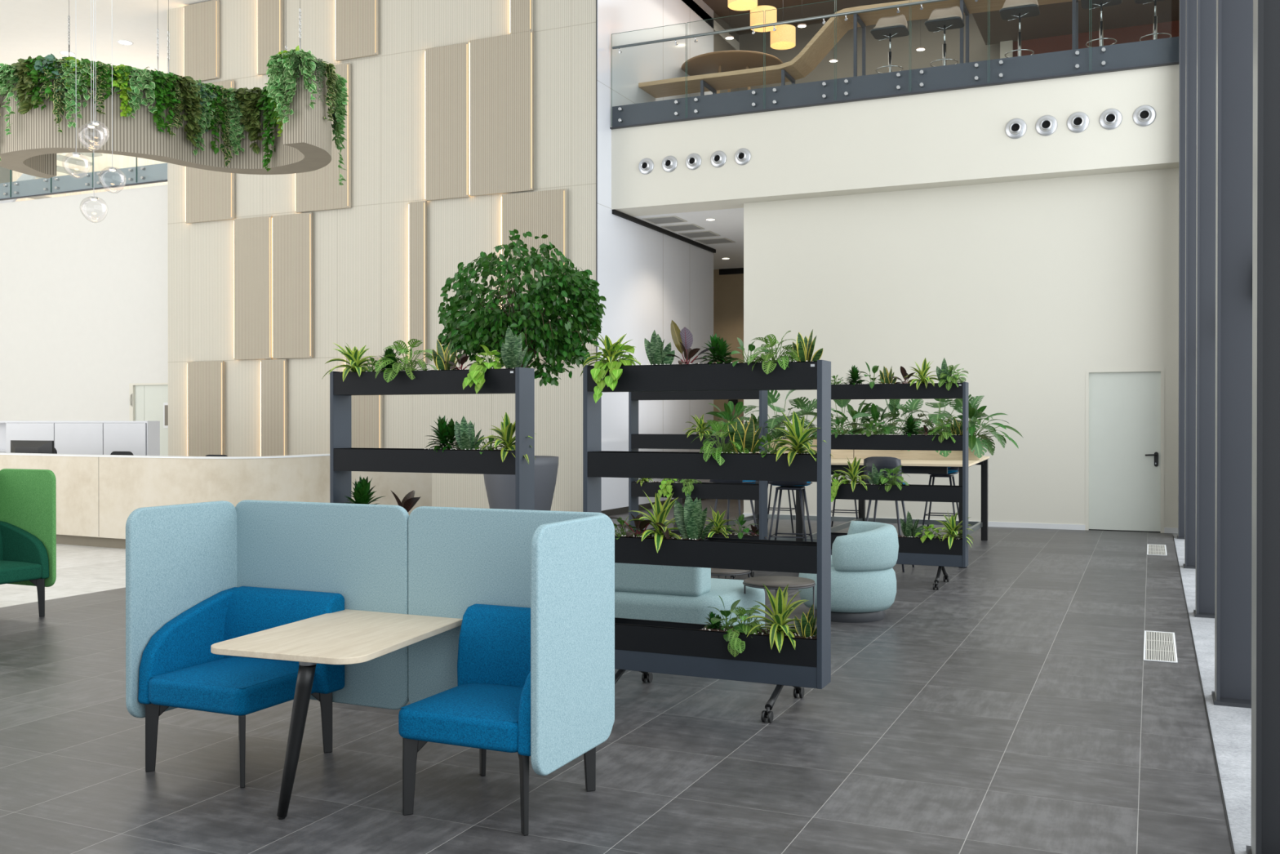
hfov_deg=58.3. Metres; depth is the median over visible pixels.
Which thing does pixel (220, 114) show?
trailing ivy
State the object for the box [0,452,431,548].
reception desk
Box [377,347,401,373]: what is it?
dracaena
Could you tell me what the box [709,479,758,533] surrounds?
counter stool
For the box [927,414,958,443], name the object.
plant
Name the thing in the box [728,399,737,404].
wall panel
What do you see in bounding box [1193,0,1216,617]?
steel column
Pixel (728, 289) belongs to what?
wall
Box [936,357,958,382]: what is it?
snake plant
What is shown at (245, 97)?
trailing plant
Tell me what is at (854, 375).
dracaena
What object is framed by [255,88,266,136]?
fern
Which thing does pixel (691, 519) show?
snake plant
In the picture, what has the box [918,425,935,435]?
rubber plant
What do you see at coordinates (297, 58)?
trailing ivy
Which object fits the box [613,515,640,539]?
fig
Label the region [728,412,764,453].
snake plant
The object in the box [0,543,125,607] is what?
tiles
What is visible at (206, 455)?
office chair
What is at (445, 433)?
dracaena
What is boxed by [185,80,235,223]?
wall panel
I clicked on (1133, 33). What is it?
wall
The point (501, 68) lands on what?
wall panel
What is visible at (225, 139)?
ivy
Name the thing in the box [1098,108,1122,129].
air nozzle
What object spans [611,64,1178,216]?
wall
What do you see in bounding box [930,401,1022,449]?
peace lily
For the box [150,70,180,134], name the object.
trailing ivy
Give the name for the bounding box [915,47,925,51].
lamp
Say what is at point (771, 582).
side table
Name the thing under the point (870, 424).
fig
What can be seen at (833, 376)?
fig
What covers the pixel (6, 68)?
philodendron
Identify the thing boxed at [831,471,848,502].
philodendron
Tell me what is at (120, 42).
recessed light
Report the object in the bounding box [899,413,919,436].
dracaena
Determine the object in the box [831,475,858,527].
counter stool
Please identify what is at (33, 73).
trailing ivy
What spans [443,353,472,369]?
rubber plant
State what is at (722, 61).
round table
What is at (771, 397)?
monstera
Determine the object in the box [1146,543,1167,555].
floor vent
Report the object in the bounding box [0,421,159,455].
storage cabinet
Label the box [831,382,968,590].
plant shelf
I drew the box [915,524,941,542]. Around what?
philodendron
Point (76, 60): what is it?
ivy
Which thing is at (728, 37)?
lamp
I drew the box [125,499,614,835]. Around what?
booth
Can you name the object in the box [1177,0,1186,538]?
steel column
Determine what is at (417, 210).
wall panel
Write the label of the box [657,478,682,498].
philodendron
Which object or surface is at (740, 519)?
rubber plant
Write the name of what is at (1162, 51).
glass railing
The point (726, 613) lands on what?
rubber plant
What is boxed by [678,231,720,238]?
ceiling vent
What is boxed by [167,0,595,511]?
wall
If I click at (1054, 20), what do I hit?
ceiling
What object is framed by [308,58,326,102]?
trailing ivy
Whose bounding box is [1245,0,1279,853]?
steel column
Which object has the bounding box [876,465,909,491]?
plant
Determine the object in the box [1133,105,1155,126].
air nozzle
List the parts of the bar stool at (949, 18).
lever, backrest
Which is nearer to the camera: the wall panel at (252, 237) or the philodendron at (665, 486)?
the philodendron at (665, 486)
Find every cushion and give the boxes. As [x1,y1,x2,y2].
[0,563,41,584]
[148,671,317,715]
[398,707,518,752]
[873,23,903,28]
[928,14,958,20]
[1002,2,1035,8]
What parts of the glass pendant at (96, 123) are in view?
cord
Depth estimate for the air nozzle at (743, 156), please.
17.99 m
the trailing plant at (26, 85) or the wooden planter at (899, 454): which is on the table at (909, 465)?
the wooden planter at (899, 454)
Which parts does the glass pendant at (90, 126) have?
cord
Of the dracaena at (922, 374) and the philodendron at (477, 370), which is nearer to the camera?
the philodendron at (477, 370)
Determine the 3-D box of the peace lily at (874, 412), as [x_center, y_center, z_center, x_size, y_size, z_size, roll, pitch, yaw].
[2.958,-0.018,14.228,0.860,0.556,0.910,0,0,-37]
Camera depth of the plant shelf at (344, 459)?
7.07 m
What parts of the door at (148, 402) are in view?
frame, vision panel frame, vision panel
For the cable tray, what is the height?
0.115 m
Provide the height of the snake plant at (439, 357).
0.225 m
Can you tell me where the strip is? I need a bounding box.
[1173,533,1251,853]
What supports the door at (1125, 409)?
in the wall at (1028, 287)
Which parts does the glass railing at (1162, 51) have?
handrail, trim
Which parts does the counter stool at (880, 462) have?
leg, leg, leg, leg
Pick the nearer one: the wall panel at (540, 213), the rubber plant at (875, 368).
the rubber plant at (875, 368)
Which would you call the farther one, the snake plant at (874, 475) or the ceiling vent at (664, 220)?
the ceiling vent at (664, 220)
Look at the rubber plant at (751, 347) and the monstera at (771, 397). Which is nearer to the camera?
the rubber plant at (751, 347)
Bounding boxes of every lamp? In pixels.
[724,35,733,39]
[728,0,757,10]
[750,0,777,31]
[770,24,795,49]
[797,0,806,27]
[829,58,838,62]
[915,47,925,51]
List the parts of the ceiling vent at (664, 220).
plate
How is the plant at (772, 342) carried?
in the plant shelf at (644, 646)
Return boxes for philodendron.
[0,62,19,135]
[56,58,93,128]
[114,63,157,118]
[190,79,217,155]
[266,49,302,129]
[284,48,318,109]
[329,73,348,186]
[462,344,504,393]
[590,343,636,403]
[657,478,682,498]
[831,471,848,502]
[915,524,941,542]
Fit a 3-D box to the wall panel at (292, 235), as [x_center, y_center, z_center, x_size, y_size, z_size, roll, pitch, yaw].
[-6.355,-2.572,20.995,0.922,2.628,0.086,0,0,24]
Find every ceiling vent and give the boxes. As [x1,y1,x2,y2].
[641,215,687,224]
[661,223,704,231]
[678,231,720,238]
[695,237,735,244]
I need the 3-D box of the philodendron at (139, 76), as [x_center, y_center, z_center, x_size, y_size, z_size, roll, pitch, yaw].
[-5.528,-3.667,12.597,0.439,0.608,0.445,0,0,24]
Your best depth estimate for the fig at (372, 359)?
7.33 m
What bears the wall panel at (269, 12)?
attached to the wall at (361, 251)
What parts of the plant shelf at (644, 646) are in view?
splayed leg, splayed leg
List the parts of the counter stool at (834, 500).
leg, leg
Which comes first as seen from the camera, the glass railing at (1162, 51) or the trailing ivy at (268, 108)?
the trailing ivy at (268, 108)
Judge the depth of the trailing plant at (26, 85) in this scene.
12.28 m
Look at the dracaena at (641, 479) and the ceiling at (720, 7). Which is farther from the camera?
the ceiling at (720, 7)
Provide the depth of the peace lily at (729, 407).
14.90 m
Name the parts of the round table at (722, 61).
leg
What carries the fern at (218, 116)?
in the hanging planter at (32, 147)
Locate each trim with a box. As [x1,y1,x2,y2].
[595,0,597,361]
[612,209,715,253]
[719,267,743,275]
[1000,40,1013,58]
[1173,535,1235,853]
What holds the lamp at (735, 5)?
hanging from the ceiling at (720, 7)
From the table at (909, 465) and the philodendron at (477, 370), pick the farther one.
the table at (909, 465)
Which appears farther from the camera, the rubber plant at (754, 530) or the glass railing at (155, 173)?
the glass railing at (155, 173)
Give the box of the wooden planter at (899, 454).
[755,438,983,459]
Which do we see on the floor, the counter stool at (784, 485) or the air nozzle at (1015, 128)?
the counter stool at (784, 485)
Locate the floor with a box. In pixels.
[0,498,1232,853]
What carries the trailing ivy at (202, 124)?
in the hanging planter at (32, 147)
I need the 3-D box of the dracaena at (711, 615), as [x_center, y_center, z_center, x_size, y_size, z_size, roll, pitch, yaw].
[0.414,1.075,6.329,0.148,0.121,0.123,0,0,24]
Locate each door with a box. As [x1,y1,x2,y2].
[128,382,168,455]
[1084,368,1164,533]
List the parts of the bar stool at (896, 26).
lever, backrest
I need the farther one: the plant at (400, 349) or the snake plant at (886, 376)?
the snake plant at (886, 376)
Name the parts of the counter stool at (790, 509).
leg, leg, leg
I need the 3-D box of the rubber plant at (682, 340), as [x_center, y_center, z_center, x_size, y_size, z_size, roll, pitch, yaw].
[0.286,-0.455,6.389,0.232,0.288,0.335,0,0,-23]
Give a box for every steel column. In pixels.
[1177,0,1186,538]
[1182,0,1196,568]
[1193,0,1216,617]
[1211,0,1253,708]
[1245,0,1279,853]
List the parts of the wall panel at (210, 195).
backing frame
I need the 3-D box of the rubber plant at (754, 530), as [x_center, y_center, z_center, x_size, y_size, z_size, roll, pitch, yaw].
[1.112,1.012,11.078,0.250,0.143,0.200,0,0,24]
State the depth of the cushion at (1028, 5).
16.68 m
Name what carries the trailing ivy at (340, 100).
in the hanging planter at (32, 147)
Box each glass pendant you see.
[71,102,79,156]
[79,0,97,208]
[87,0,95,128]
[91,66,99,125]
[108,0,116,171]
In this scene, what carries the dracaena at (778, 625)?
in the plant shelf at (644, 646)
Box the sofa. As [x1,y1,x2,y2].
[614,562,764,628]
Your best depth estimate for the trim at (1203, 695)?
5.61 m
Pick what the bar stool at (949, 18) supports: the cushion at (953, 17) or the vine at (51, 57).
the cushion at (953, 17)
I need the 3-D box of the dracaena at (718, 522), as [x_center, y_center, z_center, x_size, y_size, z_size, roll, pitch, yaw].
[0.766,0.956,11.258,0.420,0.374,0.453,0,0,24]
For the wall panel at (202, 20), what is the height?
1.481 m
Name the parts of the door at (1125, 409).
handle, handle plate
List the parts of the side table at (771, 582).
leg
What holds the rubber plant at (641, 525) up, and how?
in the plant shelf at (644, 646)
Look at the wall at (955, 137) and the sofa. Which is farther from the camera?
the wall at (955, 137)
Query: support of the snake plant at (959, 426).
in the plant shelf at (912, 551)
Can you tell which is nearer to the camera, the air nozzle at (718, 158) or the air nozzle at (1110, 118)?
the air nozzle at (1110, 118)
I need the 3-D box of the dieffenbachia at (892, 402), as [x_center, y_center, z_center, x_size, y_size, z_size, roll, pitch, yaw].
[3.075,-0.122,14.171,1.035,0.863,0.918,0,0,34]
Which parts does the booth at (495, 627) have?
leg, armrest, leg, backrest, leg, leg, leg, leg, backrest, leg, armrest, leg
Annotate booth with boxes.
[0,468,56,616]
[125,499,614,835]
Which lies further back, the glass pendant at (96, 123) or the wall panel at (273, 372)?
the wall panel at (273, 372)
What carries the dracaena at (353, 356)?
in the plant shelf at (344, 459)
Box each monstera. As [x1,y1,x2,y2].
[743,390,817,451]
[769,396,835,447]
[877,399,942,450]
[900,398,976,457]
[928,393,1004,457]
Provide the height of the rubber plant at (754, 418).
0.275 m
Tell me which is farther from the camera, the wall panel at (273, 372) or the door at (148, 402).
the door at (148, 402)
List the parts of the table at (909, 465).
leg, leg, leg, leg, apron rail, leg, leg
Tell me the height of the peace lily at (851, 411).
0.653 m
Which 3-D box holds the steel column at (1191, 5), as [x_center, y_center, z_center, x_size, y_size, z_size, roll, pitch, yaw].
[6.125,-3.278,12.111,0.675,9.550,0.260,0,0,24]
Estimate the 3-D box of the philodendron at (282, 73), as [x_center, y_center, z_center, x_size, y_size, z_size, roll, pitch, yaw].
[-3.738,-3.579,12.203,0.434,0.881,0.401,0,0,13]
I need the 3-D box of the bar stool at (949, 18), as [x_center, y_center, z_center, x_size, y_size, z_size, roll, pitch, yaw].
[4.602,-5.675,17.335,0.540,1.447,0.479,0,0,24]
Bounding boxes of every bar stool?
[870,14,909,73]
[924,5,964,66]
[999,0,1039,57]
[1080,0,1122,47]
[1134,0,1171,41]
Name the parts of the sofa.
backrest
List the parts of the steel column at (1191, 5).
plate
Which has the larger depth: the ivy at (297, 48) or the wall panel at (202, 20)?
the wall panel at (202, 20)
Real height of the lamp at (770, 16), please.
1.114 m
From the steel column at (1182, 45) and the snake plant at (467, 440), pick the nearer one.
the snake plant at (467, 440)
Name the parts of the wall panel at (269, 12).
backing frame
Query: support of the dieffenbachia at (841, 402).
in the wooden planter at (899, 454)
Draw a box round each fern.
[71,61,98,106]
[141,66,161,114]
[213,88,228,137]
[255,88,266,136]
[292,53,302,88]
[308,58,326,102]
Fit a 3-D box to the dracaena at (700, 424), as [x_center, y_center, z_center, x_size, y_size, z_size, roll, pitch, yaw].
[0.586,0.026,11.318,0.390,0.317,0.394,0,0,24]
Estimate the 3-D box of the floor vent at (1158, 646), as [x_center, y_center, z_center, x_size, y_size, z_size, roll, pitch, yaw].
[3.591,1.510,7.921,0.202,0.004,1.140,0,0,24]
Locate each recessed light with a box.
[59,51,75,56]
[116,40,133,45]
[705,218,715,221]
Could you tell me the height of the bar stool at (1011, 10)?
1.471 m
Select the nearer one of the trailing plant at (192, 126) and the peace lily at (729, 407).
the trailing plant at (192, 126)
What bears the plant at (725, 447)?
in the plant shelf at (644, 646)
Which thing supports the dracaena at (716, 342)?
in the plant shelf at (644, 646)
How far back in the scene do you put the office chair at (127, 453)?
16.12 m
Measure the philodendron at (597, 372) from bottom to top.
0.346 m
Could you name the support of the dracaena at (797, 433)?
in the plant shelf at (644, 646)
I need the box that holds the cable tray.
[831,471,863,475]
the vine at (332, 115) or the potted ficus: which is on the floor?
the potted ficus
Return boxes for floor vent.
[1143,630,1177,662]
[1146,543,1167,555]
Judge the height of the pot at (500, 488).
1.102 m
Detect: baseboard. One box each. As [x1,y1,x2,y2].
[601,497,703,515]
[742,512,1177,533]
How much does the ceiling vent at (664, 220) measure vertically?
0.012 m
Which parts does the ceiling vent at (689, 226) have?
plate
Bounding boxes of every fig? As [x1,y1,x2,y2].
[356,355,378,371]
[473,435,502,453]
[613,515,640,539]
[755,433,785,457]
[831,374,846,384]
[854,420,885,436]
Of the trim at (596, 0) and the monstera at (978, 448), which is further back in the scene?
the trim at (596, 0)
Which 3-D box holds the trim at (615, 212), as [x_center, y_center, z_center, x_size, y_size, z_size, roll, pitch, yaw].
[0.542,-3.574,21.187,0.050,0.068,4.830,0,0,24]
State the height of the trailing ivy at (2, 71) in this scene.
0.518 m
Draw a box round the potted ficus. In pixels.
[437,229,606,511]
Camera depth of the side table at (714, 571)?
8.79 m
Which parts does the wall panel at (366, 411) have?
backing frame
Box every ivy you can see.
[0,63,11,97]
[23,55,66,111]
[39,57,67,132]
[60,57,83,87]
[76,57,109,94]
[82,61,115,115]
[96,62,133,100]
[111,64,132,117]
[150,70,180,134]
[164,73,192,137]
[204,84,235,154]
[211,85,235,166]
[256,83,276,171]
[266,51,293,123]
[273,45,299,137]
[319,61,338,121]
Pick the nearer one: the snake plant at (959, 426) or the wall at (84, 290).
the snake plant at (959, 426)
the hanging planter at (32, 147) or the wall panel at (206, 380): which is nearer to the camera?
the hanging planter at (32, 147)
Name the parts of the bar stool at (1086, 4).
lever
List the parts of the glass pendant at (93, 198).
cord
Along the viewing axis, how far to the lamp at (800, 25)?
22.11 m
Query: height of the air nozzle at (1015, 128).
0.296 m
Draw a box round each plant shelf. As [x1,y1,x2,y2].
[329,367,534,510]
[582,360,831,722]
[628,390,767,579]
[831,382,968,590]
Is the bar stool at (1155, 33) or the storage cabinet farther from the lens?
the storage cabinet
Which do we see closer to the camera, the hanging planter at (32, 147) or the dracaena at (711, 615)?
the dracaena at (711, 615)
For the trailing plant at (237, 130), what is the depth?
13.28 m
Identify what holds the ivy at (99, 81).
in the hanging planter at (32, 147)
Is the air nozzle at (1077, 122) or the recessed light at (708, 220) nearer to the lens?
the air nozzle at (1077, 122)
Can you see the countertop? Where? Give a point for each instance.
(823, 42)
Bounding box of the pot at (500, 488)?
[483,455,558,511]
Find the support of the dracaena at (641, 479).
in the plant shelf at (753, 491)
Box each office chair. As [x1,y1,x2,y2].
[110,451,133,455]
[205,454,227,456]
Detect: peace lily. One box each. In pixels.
[705,400,759,434]
[706,410,746,439]
[831,400,888,434]
[831,417,853,437]
[843,403,905,434]
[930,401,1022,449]
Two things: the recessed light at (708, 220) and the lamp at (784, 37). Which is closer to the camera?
the recessed light at (708, 220)
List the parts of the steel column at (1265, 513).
plate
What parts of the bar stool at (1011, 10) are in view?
lever, backrest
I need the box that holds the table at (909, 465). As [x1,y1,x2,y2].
[673,456,989,568]
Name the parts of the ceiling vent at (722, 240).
plate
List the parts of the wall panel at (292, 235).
backing frame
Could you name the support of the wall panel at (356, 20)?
attached to the wall at (361, 251)
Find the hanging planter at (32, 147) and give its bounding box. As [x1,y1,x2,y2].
[0,0,331,178]
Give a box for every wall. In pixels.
[0,166,12,183]
[0,184,168,421]
[12,152,167,201]
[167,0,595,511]
[596,0,738,510]
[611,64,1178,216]
[713,269,743,451]
[738,13,999,90]
[743,168,1178,528]
[1013,20,1179,57]
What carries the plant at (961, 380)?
in the plant shelf at (912, 551)
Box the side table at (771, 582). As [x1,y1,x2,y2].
[742,575,815,630]
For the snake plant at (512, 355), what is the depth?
6.88 m
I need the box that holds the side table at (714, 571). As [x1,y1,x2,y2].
[711,568,751,578]
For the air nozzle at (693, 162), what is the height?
0.270 m
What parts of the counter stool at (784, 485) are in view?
leg, leg, leg, leg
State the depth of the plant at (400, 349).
7.16 m
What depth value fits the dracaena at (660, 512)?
6.44 m
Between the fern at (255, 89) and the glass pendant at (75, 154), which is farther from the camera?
the fern at (255, 89)
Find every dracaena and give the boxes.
[322,342,383,382]
[344,475,383,504]
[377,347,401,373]
[424,414,460,452]
[478,412,535,463]
[579,333,640,379]
[626,489,681,552]
[634,477,653,486]
[682,413,718,440]
[699,333,737,365]
[702,507,737,537]
[704,611,724,630]
[741,582,808,652]
[762,409,832,466]
[831,457,871,491]
[844,364,865,386]
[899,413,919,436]
[905,357,938,390]
[933,510,973,549]
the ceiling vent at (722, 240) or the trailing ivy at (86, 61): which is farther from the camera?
the ceiling vent at (722, 240)
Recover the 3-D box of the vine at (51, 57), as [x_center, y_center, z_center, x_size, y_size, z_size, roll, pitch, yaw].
[-6.289,-3.775,12.359,0.397,0.512,0.379,0,0,4]
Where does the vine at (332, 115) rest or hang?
in the hanging planter at (32, 147)
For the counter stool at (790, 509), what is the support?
on the floor
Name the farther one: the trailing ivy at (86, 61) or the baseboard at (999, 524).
the baseboard at (999, 524)
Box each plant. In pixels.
[11,56,44,114]
[170,75,202,146]
[222,87,247,155]
[231,87,265,124]
[238,87,263,154]
[374,338,437,382]
[390,489,420,512]
[432,338,460,369]
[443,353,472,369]
[453,415,484,449]
[501,325,533,368]
[608,514,669,538]
[644,329,675,364]
[666,320,719,364]
[674,493,715,539]
[680,479,701,496]
[691,419,748,465]
[706,595,760,641]
[720,604,767,657]
[725,337,770,366]
[725,514,759,538]
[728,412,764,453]
[742,524,767,538]
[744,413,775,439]
[747,330,800,373]
[792,328,822,361]
[794,604,817,637]
[858,361,884,388]
[867,462,886,484]
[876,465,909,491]
[879,365,897,383]
[891,365,916,383]
[900,511,923,537]
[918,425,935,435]
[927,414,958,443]
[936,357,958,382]
[937,364,968,390]
[950,417,968,435]
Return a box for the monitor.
[10,440,53,453]
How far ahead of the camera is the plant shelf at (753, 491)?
11.25 m
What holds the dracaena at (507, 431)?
in the plant shelf at (344, 459)
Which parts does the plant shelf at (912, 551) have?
splayed leg, splayed leg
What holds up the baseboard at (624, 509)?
attached to the wall at (648, 279)
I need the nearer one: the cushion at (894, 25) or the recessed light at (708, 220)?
the cushion at (894, 25)
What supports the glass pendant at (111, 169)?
hanging from the ceiling at (24, 24)
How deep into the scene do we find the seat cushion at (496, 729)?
4.39 m
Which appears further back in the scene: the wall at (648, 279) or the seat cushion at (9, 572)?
the wall at (648, 279)
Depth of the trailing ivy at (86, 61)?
12.31 m
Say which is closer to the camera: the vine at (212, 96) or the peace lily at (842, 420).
the peace lily at (842, 420)
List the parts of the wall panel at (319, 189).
backing frame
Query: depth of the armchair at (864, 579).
8.79 m
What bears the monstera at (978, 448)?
in the wooden planter at (899, 454)
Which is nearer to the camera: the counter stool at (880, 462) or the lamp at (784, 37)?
the counter stool at (880, 462)
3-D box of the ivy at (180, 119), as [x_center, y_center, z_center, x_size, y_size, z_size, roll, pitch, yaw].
[-5.243,-3.590,12.871,0.384,0.743,0.398,0,0,24]
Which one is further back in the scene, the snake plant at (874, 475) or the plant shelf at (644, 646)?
the snake plant at (874, 475)
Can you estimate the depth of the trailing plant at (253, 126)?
13.27 m
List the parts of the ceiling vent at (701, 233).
plate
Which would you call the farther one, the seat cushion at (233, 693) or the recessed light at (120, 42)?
the recessed light at (120, 42)
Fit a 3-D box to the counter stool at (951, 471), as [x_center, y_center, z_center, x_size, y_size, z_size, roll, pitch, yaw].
[4.026,0.886,15.290,0.490,1.188,0.460,0,0,24]
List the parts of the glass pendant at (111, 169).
cord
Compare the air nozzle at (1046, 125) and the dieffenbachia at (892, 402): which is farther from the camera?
the air nozzle at (1046, 125)
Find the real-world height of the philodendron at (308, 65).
0.646 m
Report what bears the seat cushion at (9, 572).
on the booth at (28, 497)
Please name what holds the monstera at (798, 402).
in the wooden planter at (899, 454)
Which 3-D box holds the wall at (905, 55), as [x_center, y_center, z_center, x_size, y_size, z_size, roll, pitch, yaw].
[5.649,-6.730,23.400,9.963,3.500,0.200,0,0,24]
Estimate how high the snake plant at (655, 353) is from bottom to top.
0.232 m
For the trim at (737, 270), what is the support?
attached to the wall at (728, 289)
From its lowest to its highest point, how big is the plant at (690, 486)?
0.223 m
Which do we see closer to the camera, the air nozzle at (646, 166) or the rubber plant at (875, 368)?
the rubber plant at (875, 368)
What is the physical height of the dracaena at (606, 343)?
0.281 m
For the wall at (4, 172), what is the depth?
32.62 m
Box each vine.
[34,53,78,97]
[197,82,217,131]
[331,107,335,135]
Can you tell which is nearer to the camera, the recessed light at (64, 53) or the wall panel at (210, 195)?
the wall panel at (210, 195)
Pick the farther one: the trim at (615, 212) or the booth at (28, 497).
the trim at (615, 212)
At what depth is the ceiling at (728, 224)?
20.90 m
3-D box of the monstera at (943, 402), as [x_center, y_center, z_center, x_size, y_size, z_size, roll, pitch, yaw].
[3.614,-0.019,13.895,0.902,0.880,0.992,0,0,24]
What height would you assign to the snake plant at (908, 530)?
0.280 m
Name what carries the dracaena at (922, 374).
in the plant shelf at (912, 551)
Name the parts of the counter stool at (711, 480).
leg, leg, leg, leg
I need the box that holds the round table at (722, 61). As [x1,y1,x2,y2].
[681,50,782,93]
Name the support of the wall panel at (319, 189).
attached to the wall at (361, 251)
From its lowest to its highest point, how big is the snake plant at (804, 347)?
0.207 m
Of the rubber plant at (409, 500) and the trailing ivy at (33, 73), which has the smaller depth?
the rubber plant at (409, 500)
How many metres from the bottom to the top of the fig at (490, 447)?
0.125 m
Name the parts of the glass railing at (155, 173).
trim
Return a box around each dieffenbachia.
[797,383,885,437]
[852,382,928,434]
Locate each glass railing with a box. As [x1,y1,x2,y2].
[0,152,167,200]
[609,0,1179,129]
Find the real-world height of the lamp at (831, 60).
1.029 m
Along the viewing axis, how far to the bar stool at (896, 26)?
17.68 m
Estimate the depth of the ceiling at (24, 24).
23.46 m
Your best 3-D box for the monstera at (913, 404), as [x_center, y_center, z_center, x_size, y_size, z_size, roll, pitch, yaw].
[3.308,0.014,14.043,0.868,0.745,0.877,0,0,24]
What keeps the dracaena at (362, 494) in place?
in the plant shelf at (344, 459)
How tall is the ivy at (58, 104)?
0.811 m
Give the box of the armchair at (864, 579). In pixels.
[798,520,898,622]
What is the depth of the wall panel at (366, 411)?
20.28 m
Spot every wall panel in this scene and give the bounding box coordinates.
[183,0,219,81]
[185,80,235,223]
[186,360,225,456]
[233,215,272,359]
[257,0,283,75]
[260,359,287,456]
[271,212,313,358]
[295,62,351,213]
[335,0,378,61]
[345,356,382,448]
[408,200,426,364]
[424,42,470,200]
[469,30,533,196]
[501,188,566,364]
[509,0,533,34]
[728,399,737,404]
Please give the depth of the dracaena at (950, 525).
10.76 m
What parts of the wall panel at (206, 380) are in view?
backing frame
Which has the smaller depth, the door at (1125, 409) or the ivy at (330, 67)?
the ivy at (330, 67)
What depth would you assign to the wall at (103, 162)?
27.38 m
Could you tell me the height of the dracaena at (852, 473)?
0.390 m
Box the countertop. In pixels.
[638,0,1079,97]
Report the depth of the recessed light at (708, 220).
19.93 m
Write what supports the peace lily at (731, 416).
in the plant shelf at (753, 491)
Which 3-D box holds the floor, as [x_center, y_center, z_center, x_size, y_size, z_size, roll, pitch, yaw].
[0.809,1.492,12.239,9.032,0.001,29.000,0,0,24]
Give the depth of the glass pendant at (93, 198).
10.78 m
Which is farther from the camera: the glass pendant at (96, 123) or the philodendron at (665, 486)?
the philodendron at (665, 486)
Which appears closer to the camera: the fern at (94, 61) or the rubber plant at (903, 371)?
the rubber plant at (903, 371)
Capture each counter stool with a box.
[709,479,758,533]
[767,480,795,533]
[768,480,813,542]
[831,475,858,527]
[863,456,914,572]
[920,467,959,536]
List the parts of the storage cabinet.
door, door, door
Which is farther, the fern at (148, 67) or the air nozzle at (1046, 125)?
the air nozzle at (1046, 125)
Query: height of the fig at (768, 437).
0.135 m
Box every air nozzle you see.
[638,158,653,174]
[662,155,677,172]
[685,153,701,169]
[710,151,726,167]
[734,148,751,165]
[1004,118,1026,138]
[1035,115,1057,136]
[1066,111,1089,133]
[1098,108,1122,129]
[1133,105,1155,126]
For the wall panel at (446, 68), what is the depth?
19.57 m
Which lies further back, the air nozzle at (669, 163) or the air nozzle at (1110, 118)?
the air nozzle at (669, 163)
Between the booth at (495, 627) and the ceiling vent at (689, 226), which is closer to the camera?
the booth at (495, 627)
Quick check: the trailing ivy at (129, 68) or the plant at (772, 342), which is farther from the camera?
the trailing ivy at (129, 68)
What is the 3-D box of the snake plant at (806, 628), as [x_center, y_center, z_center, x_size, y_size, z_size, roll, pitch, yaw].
[0.894,1.042,6.119,0.166,0.197,0.116,0,0,24]
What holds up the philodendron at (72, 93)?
in the hanging planter at (32, 147)
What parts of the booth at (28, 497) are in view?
backrest, armrest, leg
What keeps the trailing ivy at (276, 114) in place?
in the hanging planter at (32, 147)
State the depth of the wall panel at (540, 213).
18.88 m
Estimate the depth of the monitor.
15.70 m
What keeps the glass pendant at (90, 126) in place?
hanging from the ceiling at (24, 24)
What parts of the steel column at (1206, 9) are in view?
plate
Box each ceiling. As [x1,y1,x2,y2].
[0,0,739,73]
[632,208,743,269]
[702,0,907,35]
[972,0,1179,44]
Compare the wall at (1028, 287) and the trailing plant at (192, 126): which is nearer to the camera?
the trailing plant at (192, 126)
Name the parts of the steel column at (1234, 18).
plate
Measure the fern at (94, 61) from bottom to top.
0.532 m
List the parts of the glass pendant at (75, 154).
cord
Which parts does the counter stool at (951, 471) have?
leg, leg, leg, leg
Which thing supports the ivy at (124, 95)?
in the hanging planter at (32, 147)
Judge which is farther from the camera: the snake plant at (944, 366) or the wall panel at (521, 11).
the wall panel at (521, 11)
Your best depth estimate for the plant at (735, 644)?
6.19 m
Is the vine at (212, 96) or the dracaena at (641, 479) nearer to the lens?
the dracaena at (641, 479)
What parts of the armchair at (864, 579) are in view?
seat, backrest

